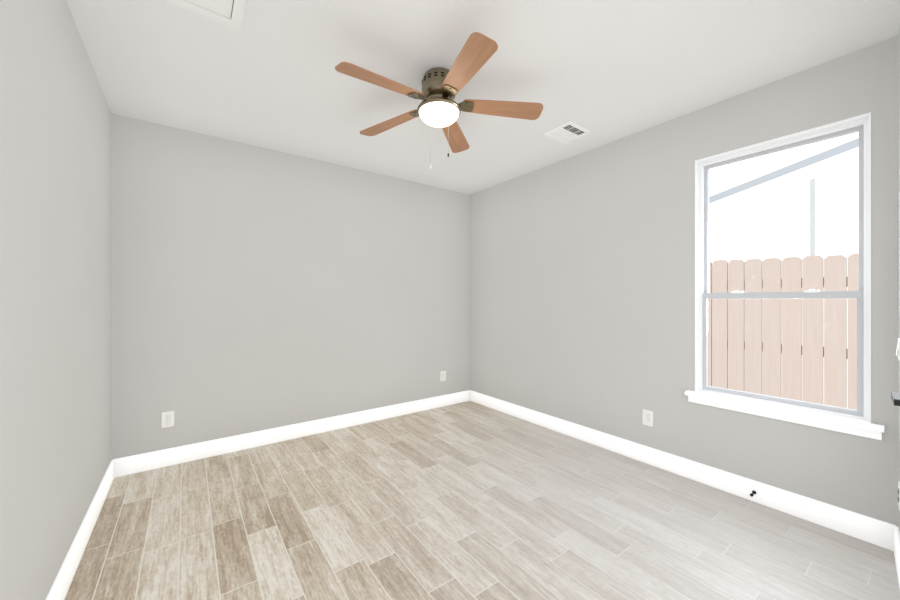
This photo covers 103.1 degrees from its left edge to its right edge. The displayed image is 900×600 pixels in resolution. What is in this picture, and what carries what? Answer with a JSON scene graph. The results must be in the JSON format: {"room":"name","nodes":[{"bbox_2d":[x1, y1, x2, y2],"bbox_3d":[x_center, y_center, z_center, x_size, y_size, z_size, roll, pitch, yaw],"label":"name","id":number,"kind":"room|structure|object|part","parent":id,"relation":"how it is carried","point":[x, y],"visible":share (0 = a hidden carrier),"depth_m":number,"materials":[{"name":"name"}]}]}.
{"room":"empty bedroom","nodes":[
{"label":"empty bedroom","id":0,"kind":"room"},
{"bbox_2d":[0,0,111,599],"bbox_3d":[-1.352,-0.035,0.949,0.140,2.740,4.212,0,0,-36],"label":"wall","id":1,"kind":"structure","parent":0,"point":[55,286],"depth_m":1.47,"materials":[{"name":"paint"}]},
{"bbox_2d":[46,458,117,599],"bbox_3d":[-1.331,1.268,1.051,0.017,0.135,4.072,0,0,-36],"label":"baseboard","id":2,"kind":"structure","parent":1,"relation":"attached to","point":[59,589],"depth_m":1.86,"materials":[{"name":"white wood"}]},
{"bbox_2d":[112,113,469,458],"bbox_3d":[-1.180,-0.035,3.779,3.775,2.740,0.140,0,0,-36],"label":"wall","id":3,"kind":"structure","parent":0,"point":[255,288],"depth_m":3.31,"materials":[{"name":"paint"}]},
{"bbox_2d":[162,411,173,427],"bbox_3d":[-2.275,0.963,2.880,0.080,0.124,0.008,0,0,-36],"label":"electrical outlet","id":4,"kind":"object","parent":3,"relation":"attached to","point":[168,419],"visible":1,"depth_m":2.88,"materials":[{"name":"white plastic"}]},
{"bbox_2d":[118,390,469,476],"bbox_3d":[-1.129,1.268,3.720,3.450,0.135,0.016,0,0,-36],"label":"baseboard","id":5,"kind":"structure","parent":3,"relation":"attached to","point":[132,464],"depth_m":3.31,"materials":[{"name":"white wood"}]},
{"bbox_2d":[440,371,445,380],"bbox_3d":[-0.086,0.957,4.494,0.080,0.124,0.008,0,0,-36],"label":"electrical outlet","id":6,"kind":"object","parent":3,"relation":"attached to","point":[442,375],"visible":1,"depth_m":4.49,"materials":[{"name":"white plastic"}]},
{"bbox_2d":[64,401,899,599],"bbox_3d":[0.070,1.385,2.084,3.775,0.100,4.352,0,0,-36],"label":"floor","id":7,"kind":"structure","parent":0,"point":[468,500],"depth_m":2.07,"materials":[{"name":"brown wood"}]},
{"bbox_2d":[66,0,899,193],"bbox_3d":[0.070,-1.465,2.084,3.775,0.120,4.352,0,0,-36],"label":"ceiling","id":8,"kind":"structure","parent":0,"point":[267,75],"depth_m":2.13,"materials":[{"name":"paint"}]},
{"bbox_2d":[165,0,245,29],"bbox_3d":[-1.088,-1.397,1.358,0.580,0.016,0.758,0,0,-36],"label":"attic hatch","id":9,"kind":"object","parent":8,"relation":"attached to","point":[228,12],"visible":0.93,"depth_m":1.71,"materials":[{"name":"paint"}]},
{"bbox_2d":[335,32,542,168],"bbox_3d":[-0.097,-1.111,2.210,1.228,0.587,1.265,0,0,-36],"label":"fan","id":10,"kind":"object","parent":8,"relation":"hanging from","point":[439,107],"visible":1,"depth_m":2.15,"materials":[{"name":"brown wood"}]},
{"bbox_3d":[-0.069,-1.142,2.242,0.254,0.078,0.254,0,0,-36],"label":"globe","id":11,"kind":"part","parent":10,"relation":"part of"},
{"bbox_2d":[544,121,590,142],"bbox_3d":[0.982,-1.401,2.991,0.280,0.016,0.256,0,0,-36],"label":"ceiling vent","id":12,"kind":"object","parent":8,"relation":"in","point":[567,132],"visible":1,"depth_m":2.98,"materials":[{"name":"white metal"}]},
{"bbox_2d":[470,36,897,525],"bbox_3d":[1.574,-0.035,3.106,0.140,2.740,4.212,0,0,-36],"label":"wall","id":13,"kind":"structure","parent":0,"point":[582,289],"depth_m":2.87,"materials":[{"name":"paint"}]},
{"bbox_2d":[643,409,652,426],"bbox_3d":[1.618,0.965,2.921,0.008,0.124,0.080,0,0,-36],"label":"electrical outlet","id":14,"kind":"object","parent":13,"relation":"attached to","point":[648,417],"visible":1,"depth_m":2.92,"materials":[{"name":"white plastic"}]},
{"bbox_2d":[470,390,885,546],"bbox_3d":[1.469,1.268,3.116,0.016,0.135,4.072,0,0,-36],"label":"baseboard","id":15,"kind":"structure","parent":13,"relation":"attached to","point":[868,529],"depth_m":2.52,"materials":[{"name":"white wood"}]},
{"bbox_2d":[695,112,870,422],"bbox_3d":[2.121,-0.177,2.348,0.129,1.715,0.848,0,0,-36],"label":"window","id":16,"kind":"structure","parent":13,"relation":"in","point":[861,124],"depth_m":2.26,"materials":[{"name":"clear glass"}]},
{"bbox_2d":[685,390,884,439],"bbox_3d":[2.067,0.720,2.308,0.103,0.080,0.944,0,0,-36],"label":"window sill","id":17,"kind":"structure","parent":13,"relation":"attached to","point":[859,427],"depth_m":2.21,"materials":[{"name":"white wood"}]},
{"bbox_2d":[709,132,858,404],"bbox_3d":[3.234,-0.652,6.112,0.540,4.674,14.000,0,0,-36],"label":"sky","id":18,"kind":"structure","parent":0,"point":[717,232],"depth_m":4.58,"materials":[{"name":"white"}]},
{"bbox_2d":[898,28,899,531],"bbox_3d":[1.024,-0.035,0.606,3.778,2.740,0.140,0,0,-41],"label":"wall","id":19,"kind":"structure","parent":0,"point":[899,259],"depth_m":1.85,"materials":[{"name":"paint"}]},
{"bbox_2d":[882,522,899,587],"bbox_3d":[2.128,1.268,1.685,0.623,0.135,0.072,0,0,-36],"label":"baseboard","id":20,"kind":"structure","parent":19,"relation":"attached to","point":[883,534],"depth_m":1.90,"materials":[{"name":"white wood"}]},
{"bbox_2d":[891,392,899,405],"bbox_3d":[1.577,0.312,1.175,0.752,2.026,0.140,0,0,-36],"label":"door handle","id":21,"kind":"structure","parent":19,"relation":"in","point":[895,397],"depth_m":1.04,"materials":[{"name":"white metal"}]},
{"bbox_2d":[896,338,899,359],"bbox_3d":[2.281,0.250,1.818,0.074,0.108,0.014,0,0,-41],"label":"switch plate","id":22,"kind":"object","parent":19,"relation":"attached to","point":[898,350],"visible":1,"depth_m":1.81,"materials":[{"name":"white plastic"}]},
{"bbox_2d":[898,481,899,510],"bbox_3d":[2.283,0.995,1.815,0.080,0.124,0.008,0,0,-41],"label":"outlet","id":23,"kind":"object","parent":19,"relation":"attached to","point":[899,495],"visible":1,"depth_m":1.81,"materials":[{"name":"white plastic"}]},
{"label":"outside","id":24,"kind":"structure","parent":0,"visible":0},
{"bbox_3d":[2.115,1.735,5.287,3.320,0.100,16.000,0,0,-36],"label":"ground","id":25,"kind":"structure","parent":24,"visible":0},
{"bbox_2d":[708,253,858,409],"bbox_3d":[2.532,0.528,4.619,0.058,2.314,9.630,0,0,-36],"label":"fence","id":26,"kind":"object","parent":25,"relation":"on","point":[811,340],"depth_m":3.51,"materials":[{"name":"brown wood"}]}
]}

